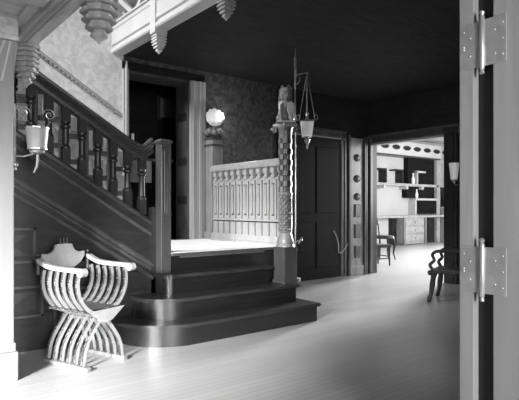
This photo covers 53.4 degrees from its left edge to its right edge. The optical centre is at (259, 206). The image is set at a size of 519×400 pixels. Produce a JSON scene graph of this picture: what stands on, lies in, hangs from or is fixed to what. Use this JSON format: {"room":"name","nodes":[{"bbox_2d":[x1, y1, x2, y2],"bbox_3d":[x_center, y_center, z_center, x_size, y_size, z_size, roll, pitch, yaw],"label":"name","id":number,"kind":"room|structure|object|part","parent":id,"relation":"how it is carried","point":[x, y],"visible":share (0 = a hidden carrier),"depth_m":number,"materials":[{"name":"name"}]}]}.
{"room":"historic interior","nodes":[
{"label":"historic interior","id":0,"kind":"room"},
{"bbox_2d":[0,0,25,14],"bbox_3d":[-1.500,-1.605,-0.739,5.330,0.570,7.300,0,0,-38],"label":"ceiling","id":1,"kind":"structure","parent":0,"point":[7,6],"depth_m":3.40,"materials":[{"name":"grey paint"}]},
{"bbox_2d":[0,12,18,41],"bbox_3d":[-3.767,-1.235,2.033,5.210,0.170,0.220,0,0,-38],"label":"beam","id":2,"kind":"structure","parent":1,"relation":"attached to","point":[9,25],"depth_m":3.54,"materials":[{"name":"grey wood"}]},
{"bbox_2d":[13,0,49,6],"bbox_3d":[-3.297,-1.260,1.435,5.205,0.120,0.160,0,0,-38],"label":"beam","id":3,"kind":"structure","parent":1,"relation":"attached to","point":[41,3],"depth_m":3.03,"materials":[{"name":"grey wood"}]},
{"bbox_2d":[16,0,80,44],"bbox_3d":[-0.324,-1.228,1.974,0.164,0.185,4.500,0,0,-38],"label":"beam","id":4,"kind":"structure","parent":1,"relation":"attached to","point":[36,23],"depth_m":3.27,"materials":[{"name":"grey wood"}]},
{"bbox_2d":[15,42,39,87],"bbox_3d":[-1.665,-1.009,3.680,0.177,0.321,0.177,0,0,-38],"label":"pendant","id":5,"kind":"object","parent":4,"relation":"hanging from","point":[26,64],"visible":0.89,"depth_m":3.63,"materials":[{"name":"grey wood"}]},
{"bbox_2d":[79,0,118,44],"bbox_3d":[-0.814,-0.994,2.619,0.183,0.343,0.183,0,0,-38],"label":"pendant","id":6,"kind":"object","parent":4,"relation":"hanging from","point":[99,16],"visible":1,"depth_m":2.57,"materials":[{"name":"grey wood"}]},
{"bbox_2d":[129,88,175,230],"bbox_3d":[-2.022,-0.850,7.962,3.700,2.700,2.400,0,0,-38],"label":"wall","id":7,"kind":"structure","parent":0,"point":[144,124],"depth_m":9.39,"materials":[{"name":"black paint"}]},
{"bbox_2d":[157,95,175,121],"bbox_3d":[-1.642,-1.825,9.635,0.570,0.450,0.045,0,0,-38],"label":"framed picture","id":8,"kind":"object","parent":7,"relation":"attached to","point":[166,106],"visible":0.56,"depth_m":9.54,"materials":[{"name":"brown wood"}]},
{"bbox_2d":[129,80,175,94],"bbox_3d":[-2.022,-2.150,7.962,3.700,0.100,2.400,0,0,-38],"label":"ceiling","id":9,"kind":"structure","parent":0,"point":[137,85],"depth_m":9.07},
{"bbox_2d":[171,230,181,238],"bbox_3d":[-2.022,0.490,7.962,3.700,0.100,2.400,0,0,-38],"label":"floor","id":10,"kind":"structure","parent":0,"point":[173,232],"depth_m":7.97,"materials":[{"name":"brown wood"}]},
{"bbox_2d":[131,157,173,182],"bbox_3d":[-1.849,-0.130,7.461,1.150,1.140,0.400,0,0,-38],"label":"side table","id":11,"kind":"object","parent":10,"relation":"on","point":[134,178],"visible":0.18,"depth_m":7.41,"materials":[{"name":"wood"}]},
{"bbox_2d":[16,0,368,239],"bbox_3d":[-2.604,-1.750,5.876,11.800,5.900,0.150,0,0,-38],"label":"wall","id":12,"kind":"structure","parent":0,"point":[70,45],"depth_m":7.37,"materials":[{"name":"paint"}]},
{"bbox_2d":[16,79,123,200],"bbox_3d":[-3.010,-0.978,5.438,3.480,3.744,0.035,0,0,-38],"label":"wainscot","id":13,"kind":"structure","parent":12,"relation":"attached to","point":[21,88],"depth_m":6.07,"materials":[{"name":"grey wood"}]},
{"bbox_2d":[39,51,122,117],"bbox_3d":[-3.543,-2.589,5.020,4.665,2.947,0.030,0,0,-38],"label":"trim","id":14,"kind":"structure","parent":12,"relation":"attached to","point":[42,55],"depth_m":6.12,"materials":[{"name":"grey wood"}]},
{"bbox_2d":[122,60,205,238],"bbox_3d":[-1.341,-0.700,6.956,1.200,2.280,0.422,0,0,-38],"label":"door frame","id":15,"kind":"structure","parent":12,"relation":"in","point":[190,87],"depth_m":7.10,"materials":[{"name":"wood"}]},
{"bbox_3d":[-1.677,-0.695,6.485,0.090,2.270,0.045,0,0,-38],"label":"casing","id":16,"kind":"part","parent":15,"relation":"part of","materials":[{"name":"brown wood"}]},
{"bbox_3d":[-1.243,-1.785,6.831,1.200,0.110,0.040,0,0,-38],"label":"head casing","id":17,"kind":"part","parent":15,"relation":"part of","materials":[{"name":"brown wood"}]},
{"bbox_3d":[-0.852,-0.645,7.119,0.230,2.170,0.072,0,0,-38],"label":"casing","id":18,"kind":"part","parent":15,"relation":"part of","materials":[{"name":"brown wood"}]},
{"bbox_2d":[278,125,346,280],"bbox_3d":[0.904,-0.055,8.508,1.530,2.510,0.070,0,0,-38],"label":"door","id":19,"kind":"structure","parent":12,"relation":"in","point":[321,167],"depth_m":8.58,"materials":[{"name":"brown wood"}]},
{"bbox_3d":[0.906,0.000,8.507,1.070,2.000,0.015,0,0,-38],"label":"raised panel","id":20,"kind":"part","parent":19,"relation":"part of","materials":[{"name":"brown wood"}]},
{"bbox_2d":[351,138,363,275],"bbox_3d":[1.722,-0.010,9.143,0.360,2.420,0.088,0,0,-38],"label":"pilaster","id":21,"kind":"object","parent":12,"relation":"attached to","point":[357,267],"visible":1,"depth_m":9.12,"materials":[{"name":"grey wood"}]},
{"bbox_3d":[1.738,0.790,9.132,0.150,0.220,0.025,0,0,-38],"label":"raised panel","id":22,"kind":"part","parent":21,"relation":"part of","materials":[{"name":"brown wood"}]},
{"bbox_3d":[1.738,0.425,9.132,0.150,0.250,0.025,0,0,-38],"label":"raised panel","id":23,"kind":"part","parent":21,"relation":"part of","materials":[{"name":"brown wood"}]},
{"bbox_3d":[1.738,0.065,9.132,0.150,0.230,0.025,0,0,-38],"label":"raised panel","id":24,"kind":"part","parent":21,"relation":"part of","materials":[{"name":"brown wood"}]},
{"bbox_2d":[347,135,372,275],"bbox_3d":[1.785,-0.025,9.185,0.610,2.450,0.100,0,0,-38],"label":"trim","id":25,"kind":"structure","parent":12,"relation":"attached to","point":[367,142],"depth_m":9.24,"materials":[{"name":"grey wood"}]},
{"bbox_2d":[0,241,459,399],"bbox_3d":[3.479,1.250,8.421,24.500,0.100,15.500,0,0,-38],"label":"floor","id":26,"kind":"structure","parent":0,"point":[374,336],"depth_m":4.11,"materials":[{"name":"grey wood"}]},
{"bbox_2d":[0,39,17,383],"bbox_3d":[-1.911,0.025,3.534,0.444,2.350,0.245,0,0,-38],"label":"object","id":27,"kind":"object","parent":26,"relation":"on","point":[8,49],"visible":1,"depth_m":3.55,"materials":[{"name":"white wood"}]},
{"bbox_2d":[14,103,54,172],"bbox_3d":[-1.614,-0.486,3.695,0.284,0.487,0.164,0,0,-38],"label":"wall sconce","id":28,"kind":"object","parent":27,"relation":"attached to","point":[36,136],"visible":0.91,"depth_m":3.65,"materials":[{"name":"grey metal"}]},
{"bbox_3d":[-1.598,-0.491,3.708,0.164,0.162,0.164,0,0,-38],"label":"lamp shade","id":29,"kind":"part","parent":28,"relation":"part of","materials":[{"name":"white glass"}]},
{"bbox_2d":[35,237,135,372],"bbox_3d":[-1.357,0.723,4.028,0.563,0.955,0.526,0,0,32],"label":"armchair","id":30,"kind":"object","parent":26,"relation":"on","point":[64,258],"visible":1,"depth_m":4.00,"materials":[{"name":"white wood"}]},
{"bbox_3d":[-1.702,0.439,3.964,0.043,0.163,0.039,0,0,32],"label":"knob","id":31,"kind":"part","parent":30,"relation":"part of","materials":[{"name":"wood"}]},
{"bbox_3d":[-1.479,0.437,3.826,0.490,0.085,0.054,0,0,32],"label":"arm","id":32,"kind":"part","parent":30,"relation":"part of","materials":[{"name":"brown wood"}]},
{"bbox_3d":[-1.581,0.477,4.166,0.014,0.045,0.472,0,0,32],"label":"rail","id":33,"kind":"part","parent":30,"relation":"part of","materials":[{"name":"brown wood"}]},
{"bbox_3d":[-1.446,1.184,3.871,0.490,0.032,0.045,0,0,32],"label":"foot rail","id":34,"kind":"part","parent":30,"relation":"part of","materials":[{"name":"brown wood"}]},
{"bbox_3d":[-1.362,0.776,4.031,0.403,0.017,0.360,0,0,32],"label":"seat","id":35,"kind":"part","parent":30,"relation":"part of","materials":[{"name":"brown wood"}]},
{"bbox_3d":[-1.455,0.439,4.365,0.043,0.163,0.039,0,0,32],"label":"knob","id":36,"kind":"part","parent":30,"relation":"part of","materials":[{"name":"wood"}]},
{"bbox_3d":[-1.256,1.184,4.177,0.490,0.032,0.045,0,0,32],"label":"foot rail","id":37,"kind":"part","parent":30,"relation":"part of","materials":[{"name":"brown wood"}]},
{"bbox_3d":[-1.232,0.437,4.228,0.490,0.085,0.054,0,0,32],"label":"arm","id":38,"kind":"part","parent":30,"relation":"part of","materials":[{"name":"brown wood"}]},
{"bbox_2d":[14,71,320,352],"bbox_3d":[-2.247,-0.748,4.604,5.637,3.896,2.290,0,0,-38],"label":"staircase","id":39,"kind":"structure","parent":26,"relation":"on","point":[186,292],"depth_m":4.68,"materials":[{"name":"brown wood"}]},
{"bbox_3d":[-2.013,0.318,4.192,0.260,0.175,0.045,0,0,-38],"label":"pyramid panel","id":40,"kind":"part","parent":39,"relation":"part of","materials":[{"name":"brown wood"}]},
{"bbox_3d":[-1.989,0.785,4.211,0.320,0.150,0.045,0,0,-38],"label":"pyramid panel","id":41,"kind":"part","parent":39,"relation":"part of","materials":[{"name":"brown wood"}]},
{"bbox_3d":[-2.019,0.318,4.200,0.380,0.295,0.025,0,0,-38],"label":"panel frame","id":42,"kind":"part","parent":39,"relation":"part of","materials":[{"name":"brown wood"}]},
{"bbox_3d":[-1.996,0.785,4.219,0.440,0.270,0.025,0,0,-38],"label":"panel frame","id":43,"kind":"part","parent":39,"relation":"part of","materials":[{"name":"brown wood"}]},
{"bbox_3d":[-1.564,0.900,4.560,0.500,0.400,0.025,0,0,-38],"label":"panel frame","id":44,"kind":"part","parent":39,"relation":"part of","materials":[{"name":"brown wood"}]},
{"bbox_3d":[-1.558,0.900,4.552,0.380,0.280,0.045,0,0,-38],"label":"pyramid panel","id":45,"kind":"part","parent":39,"relation":"part of","materials":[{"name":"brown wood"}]},
{"bbox_3d":[-2.432,-0.650,3.868,3.580,2.700,0.035,0,0,-38],"label":"string moulding","id":46,"kind":"part","parent":39,"relation":"part of","materials":[{"name":"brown wood"}]},
{"bbox_3d":[-2.465,-0.966,3.909,3.580,2.310,0.130,0,0,-38],"label":"shoe rail","id":47,"kind":"part","parent":39,"relation":"part of","materials":[{"name":"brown wood"}]},
{"bbox_3d":[-2.464,-1.574,3.916,3.590,2.243,0.110,0,0,-38],"label":"handrail","id":48,"kind":"part","parent":39,"relation":"part of","materials":[{"name":"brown wood"}]},
{"bbox_3d":[-0.928,0.015,4.977,0.105,1.230,0.120,0,0,-38],"label":"newel post","id":49,"kind":"part","parent":39,"relation":"part of","materials":[{"name":"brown wood"}]},
{"bbox_3d":[-0.889,-0.240,4.927,0.045,0.600,0.006,0,0,-38],"label":"newel panel","id":50,"kind":"part","parent":39,"relation":"part of","materials":[{"name":"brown wood"}]},
{"bbox_3d":[-0.888,-0.240,4.926,0.085,0.660,0.008,0,0,-38],"label":"newel moulding","id":51,"kind":"part","parent":39,"relation":"part of","materials":[{"name":"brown wood"}]},
{"bbox_2d":[204,128,224,238],"bbox_3d":[-0.623,-0.326,7.116,0.283,1.532,0.281,0,0,-38],"label":"newel post","id":52,"kind":"object","parent":39,"relation":"on","point":[214,145],"visible":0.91,"depth_m":7.05,"materials":[{"name":"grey wood"}]},
{"bbox_2d":[206,108,223,127],"bbox_3d":[-0.613,-1.216,7.026,0.253,0.271,0.231,0,0,-38],"label":"glass lamp","id":53,"kind":"object","parent":52,"relation":"on","point":[214,117],"visible":0.99,"depth_m":6.98,"materials":[{"name":"white glass"}]},
{"bbox_2d":[209,158,278,245],"bbox_3d":[-0.157,-0.058,6.376,0.140,0.995,1.480,0,0,-38],"label":"landing railing","id":54,"kind":"object","parent":39,"relation":"on","point":[232,199],"visible":0.84,"depth_m":6.33,"materials":[{"name":"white wood"}]},
{"bbox_3d":[-0.157,-0.512,6.376,0.140,0.085,1.480,0,0,-38],"label":"rail","id":55,"kind":"part","parent":54,"relation":"part of","materials":[{"name":"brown wood"}]},
{"bbox_3d":[-0.157,0.390,6.376,0.110,0.100,1.480,0,0,-38],"label":"rail","id":56,"kind":"part","parent":54,"relation":"part of","materials":[{"name":"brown wood"}]},
{"bbox_3d":[-0.157,-0.087,6.376,0.040,0.515,1.480,0,0,-38],"label":"rail","id":57,"kind":"part","parent":54,"relation":"part of","materials":[{"name":"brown wood"}]},
{"bbox_2d":[271,122,299,283],"bbox_3d":[0.280,-0.043,5.606,0.236,1.725,0.236,0,0,-38],"label":"column","id":58,"kind":"structure","parent":39,"relation":"on","point":[285,253],"depth_m":5.54,"materials":[{"name":"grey wood"}]},
{"bbox_3d":[0.280,0.345,5.606,0.200,0.170,0.200,0,0,-38],"label":"moulding","id":59,"kind":"part","parent":58,"relation":"part of","materials":[{"name":"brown wood"}]},
{"bbox_2d":[276,85,294,123],"bbox_3d":[0.280,-1.109,5.586,0.202,0.409,0.247,0,0,0],"label":"lion statue","id":60,"kind":"object","parent":58,"relation":"on","point":[286,107],"visible":0.99,"depth_m":5.54,"materials":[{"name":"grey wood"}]},
{"bbox_2d":[294,52,317,281],"bbox_3d":[0.504,-0.455,5.615,0.232,2.550,0.200,0,0,-28],"label":"lantern","id":61,"kind":"object","parent":58,"relation":"attached to","point":[306,124],"visible":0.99,"depth_m":5.61,"materials":[{"name":"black metal"}]},
{"bbox_3d":[0.518,-0.980,5.622,0.148,0.110,0.148,0,0,0],"label":"frame","id":62,"kind":"part","parent":61,"relation":"part of","materials":[{"name":"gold metal"}]},
{"bbox_3d":[0.518,-0.845,5.622,0.136,0.160,0.136,0,0,0],"label":"lamp shade","id":63,"kind":"part","parent":61,"relation":"part of","materials":[{"name":"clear glass"}]},
{"bbox_3d":[0.518,-1.198,5.622,0.174,0.514,0.173,0,0,-38],"label":"chain","id":64,"kind":"part","parent":61,"relation":"part of","materials":[{"name":"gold metal"}]},
{"bbox_2d":[377,243,390,265],"bbox_3d":[2.360,0.713,10.543,0.486,0.952,0.430,0,0,-23],"label":"chair","id":65,"kind":"object","parent":26,"relation":"on","point":[379,245],"visible":0.36,"depth_m":10.44,"materials":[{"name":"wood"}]},
{"bbox_3d":[2.390,0.790,10.556,0.420,0.060,0.430,0,0,-23],"label":"seat","id":66,"kind":"part","parent":65,"relation":"part of","materials":[{"name":"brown wood"}]},
{"bbox_2d":[377,218,395,259],"bbox_3d":[2.823,0.670,11.803,0.511,1.046,0.470,0,0,-8],"label":"chair","id":67,"kind":"object","parent":26,"relation":"on","point":[379,236],"visible":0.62,"depth_m":11.62,"materials":[{"name":"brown wood"}]},
{"bbox_3d":[2.843,0.685,11.806,0.470,0.070,0.470,0,0,-8],"label":"seat","id":68,"kind":"part","parent":67,"relation":"part of","materials":[{"name":"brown wood"}]},
{"bbox_3d":[3.041,0.949,11.652,0.084,0.488,0.062,0,0,14],"label":"leg","id":69,"kind":"part","parent":67,"relation":"part of","materials":[{"name":"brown wood"}]},
{"bbox_2d":[377,142,443,244],"bbox_3d":[5.385,-0.450,17.247,5.437,3.300,0.614,0,0,-38],"label":"bookcase","id":70,"kind":"object","parent":26,"relation":"on","point":[403,216],"visible":0.67,"depth_m":16.91,"materials":[{"name":"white wood"}]},
{"bbox_3d":[3.756,0.765,16.191,0.730,0.850,0.150,0,0,-38],"label":"pale panel","id":71,"kind":"part","parent":70,"relation":"part of","materials":[{"name":"white wood"}]},
{"bbox_3d":[4.547,-0.660,16.947,3.750,1.920,0.035,0,0,-38],"label":"panel","id":72,"kind":"part","parent":70,"relation":"part of","materials":[{"name":"white wood"}]},
{"bbox_3d":[4.566,0.770,16.270,0.100,0.860,0.050,0,0,-38],"label":"corner post","id":73,"kind":"part","parent":70,"relation":"part of","materials":[{"name":"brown wood"}]},
{"bbox_3d":[4.645,-0.720,16.824,3.750,0.080,0.280,0,0,-38],"label":"shelf","id":74,"kind":"part","parent":70,"relation":"part of","materials":[{"name":"white wood"}]},
{"bbox_3d":[4.661,-1.645,16.843,3.800,0.050,0.350,0,0,-38],"label":"rail","id":75,"kind":"part","parent":70,"relation":"part of","materials":[{"name":"white wood"}]},
{"bbox_2d":[377,215,443,217],"bbox_3d":[4.801,0.305,16.788,3.950,0.070,0.530,0,0,-38],"label":"countertop","id":76,"kind":"structure","parent":70,"relation":"on","point":[382,216],"depth_m":16.39,"materials":[{"name":"white wood"}]},
{"bbox_2d":[411,173,414,183],"bbox_3d":[5.073,-0.940,17.047,0.120,0.360,0.120,0,0,-38],"label":"vase","id":77,"kind":"object","parent":70,"relation":"on","point":[413,178],"visible":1,"depth_m":17.02,"materials":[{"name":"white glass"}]},
{"bbox_3d":[5.016,0.495,16.611,0.990,0.210,0.074,0,0,-38],"label":"drawer","id":78,"kind":"part","parent":70,"relation":"part of","materials":[{"name":"grey wood"}]},
{"bbox_3d":[5.016,0.745,16.611,0.990,0.210,0.074,0,0,-38],"label":"drawer","id":79,"kind":"part","parent":70,"relation":"part of","materials":[{"name":"grey wood"}]},
{"bbox_3d":[5.016,0.995,16.611,0.990,0.210,0.074,0,0,-38],"label":"drawer","id":80,"kind":"part","parent":70,"relation":"part of","materials":[{"name":"grey wood"}]},
{"bbox_3d":[5.555,-0.010,17.543,1.270,0.560,0.280,0,0,-38],"label":"niche frame","id":81,"kind":"part","parent":70,"relation":"part of","materials":[{"name":"white wood"}]},
{"bbox_3d":[5.452,0.770,16.971,0.100,0.860,0.050,0,0,-38],"label":"corner post","id":82,"kind":"part","parent":70,"relation":"part of","materials":[{"name":"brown wood"}]},
{"bbox_3d":[6.116,-0.210,17.986,0.200,2.820,0.280,0,0,-38],"label":"post","id":83,"kind":"part","parent":70,"relation":"part of","materials":[{"name":"white wood"}]},
{"bbox_2d":[440,208,443,240],"bbox_3d":[6.773,0.615,18.461,1.080,1.130,0.410,0,0,-38],"label":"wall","id":84,"kind":"structure","parent":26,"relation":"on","point":[441,209],"depth_m":18.07,"materials":[{"name":"grey paint"}]},
{"bbox_2d":[427,247,459,301],"bbox_3d":[2.487,0.687,6.579,0.573,1.034,0.530,0,0,32],"label":"armchair","id":85,"kind":"object","parent":26,"relation":"on","point":[440,270],"visible":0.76,"depth_m":6.49,"materials":[{"name":"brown wood"}]},
{"bbox_3d":[2.181,1.008,6.508,0.134,0.392,0.081,0,0,7],"label":"leg","id":86,"kind":"part","parent":85,"relation":"part of","materials":[{"name":"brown wood"}]},
{"bbox_3d":[2.409,1.008,6.880,0.132,0.392,0.082,0,0,45],"label":"leg","id":87,"kind":"part","parent":85,"relation":"part of","materials":[{"name":"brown wood"}]},
{"bbox_3d":[2.338,0.666,6.403,0.473,0.293,0.058,0,0,32],"label":"arm","id":88,"kind":"part","parent":85,"relation":"part of","materials":[{"name":"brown wood"}]},
{"bbox_3d":[2.487,0.810,6.579,0.480,0.060,0.480,0,0,32],"label":"seat","id":89,"kind":"part","parent":85,"relation":"part of","materials":[{"name":"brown wood"}]},
{"bbox_3d":[2.577,0.666,6.791,0.473,0.292,0.057,0,0,32],"label":"arm","id":90,"kind":"part","parent":85,"relation":"part of","materials":[{"name":"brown wood"}]},
{"bbox_2d":[460,0,518,399],"bbox_3d":[1.121,-0.050,1.703,0.069,2.500,0.982,0,0,-38],"label":"door","id":91,"kind":"structure","parent":26,"relation":"on","point":[489,29],"depth_m":1.99,"materials":[{"name":"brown wood"}]},
{"bbox_2d":[123,0,459,102],"bbox_3d":[0.372,-2.000,2.110,11.800,0.200,9.450,0,0,-38],"label":"ceiling","id":92,"kind":"structure","parent":0,"point":[368,51],"depth_m":6.07,"materials":[{"name":"black paint"}]},
{"bbox_2d":[111,0,217,55],"bbox_3d":[-0.337,-2.083,4.609,0.155,0.365,4.650,0,0,-38],"label":"beam","id":93,"kind":"structure","parent":92,"relation":"attached to","point":[131,31],"depth_m":5.66,"materials":[{"name":"grey wood"}]},
{"bbox_2d":[118,0,166,34],"bbox_3d":[-0.374,-2.625,4.643,0.150,1.550,4.550,0,0,-38],"label":"gallery railing","id":94,"kind":"object","parent":93,"relation":"on","point":[127,6],"visible":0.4,"depth_m":5.51,"materials":[{"name":"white wood"}]},
{"bbox_3d":[-1.084,-2.625,5.541,0.150,1.550,0.120,0,0,-38],"label":"post","id":95,"kind":"part","parent":94,"relation":"part of","materials":[{"name":"grey wood"}]},
{"bbox_2d":[151,27,166,53],"bbox_3d":[-1.080,-1.782,5.545,0.129,0.287,0.129,0,0,-38],"label":"pendant","id":96,"kind":"object","parent":93,"relation":"hanging from","point":[158,39],"visible":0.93,"depth_m":5.51,"materials":[{"name":"grey wood"}]},
{"bbox_2d":[216,0,235,20],"bbox_3d":[-0.293,-1.782,4.548,0.129,0.287,0.129,0,0,-38],"label":"pendant","id":97,"kind":"object","parent":93,"relation":"hanging from","point":[226,7],"visible":1,"depth_m":4.52,"materials":[{"name":"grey wood"}]},
{"bbox_2d":[369,85,459,283],"bbox_3d":[4.970,-0.450,5.743,0.120,3.300,9.450,0,0,-38],"label":"wall","id":98,"kind":"structure","parent":0,"point":[437,107],"depth_m":8.66,"materials":[{"name":"black paint"}]},
{"bbox_2d":[367,123,459,283],"bbox_3d":[2.525,-0.045,8.680,0.075,2.490,1.790,0,0,-38],"label":"door frame","id":99,"kind":"structure","parent":98,"relation":"in","point":[450,132],"depth_m":8.08,"materials":[{"name":"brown wood"}]},
{"bbox_3d":[2.528,-1.220,8.676,0.075,0.140,1.780,0,0,-38],"label":"head casing","id":100,"kind":"part","parent":99,"relation":"part of","materials":[{"name":"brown wood"}]},
{"bbox_3d":[2.997,-0.045,8.091,0.065,2.490,0.220,0,0,-38],"label":"casing","id":101,"kind":"part","parent":99,"relation":"part of","materials":[{"name":"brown wood"}]},
{"bbox_2d":[449,163,459,185],"bbox_3d":[2.995,-0.495,7.885,0.227,0.350,0.150,0,0,-38],"label":"wall sconce","id":102,"kind":"object","parent":99,"relation":"attached to","point":[454,167],"visible":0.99,"depth_m":7.81,"materials":[{"name":"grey glass"}]},
{"bbox_3d":[2.965,-0.545,7.861,0.150,0.250,0.150,0,0,-38],"label":"lamp shade","id":103,"kind":"part","parent":102,"relation":"part of","materials":[{"name":"white glass"}]},
{"bbox_2d":[411,141,443,207],"bbox_3d":[6.762,-0.550,13.660,12.750,3.500,8.250,0,0,-38],"label":"wall","id":104,"kind":"structure","parent":0,"point":[418,142],"depth_m":18.55,"materials":[{"name":"white paint"}]},
{"bbox_2d":[373,135,443,145],"bbox_3d":[2.544,-1.135,8.803,0.132,0.030,1.460,0,0,-38],"label":"trim","id":105,"kind":"structure","parent":104,"relation":"attached to","point":[437,136],"depth_m":8.73,"materials":[{"name":"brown wood"}]},
{"bbox_2d":[440,187,443,206],"bbox_3d":[6.565,-0.350,18.175,0.480,0.700,0.600,0,0,-38],"label":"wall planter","id":106,"kind":"object","parent":104,"relation":"attached to","point":[441,188],"visible":0.32,"depth_m":18.20,"materials":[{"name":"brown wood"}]},
{"bbox_2d":[419,138,443,144],"bbox_3d":[6.790,-2.325,13.682,12.580,0.150,8.250,0,0,-38],"label":"ceiling","id":107,"kind":"structure","parent":0,"point":[439,140],"depth_m":17.73,"materials":[{"name":"white paint"}]}
]}

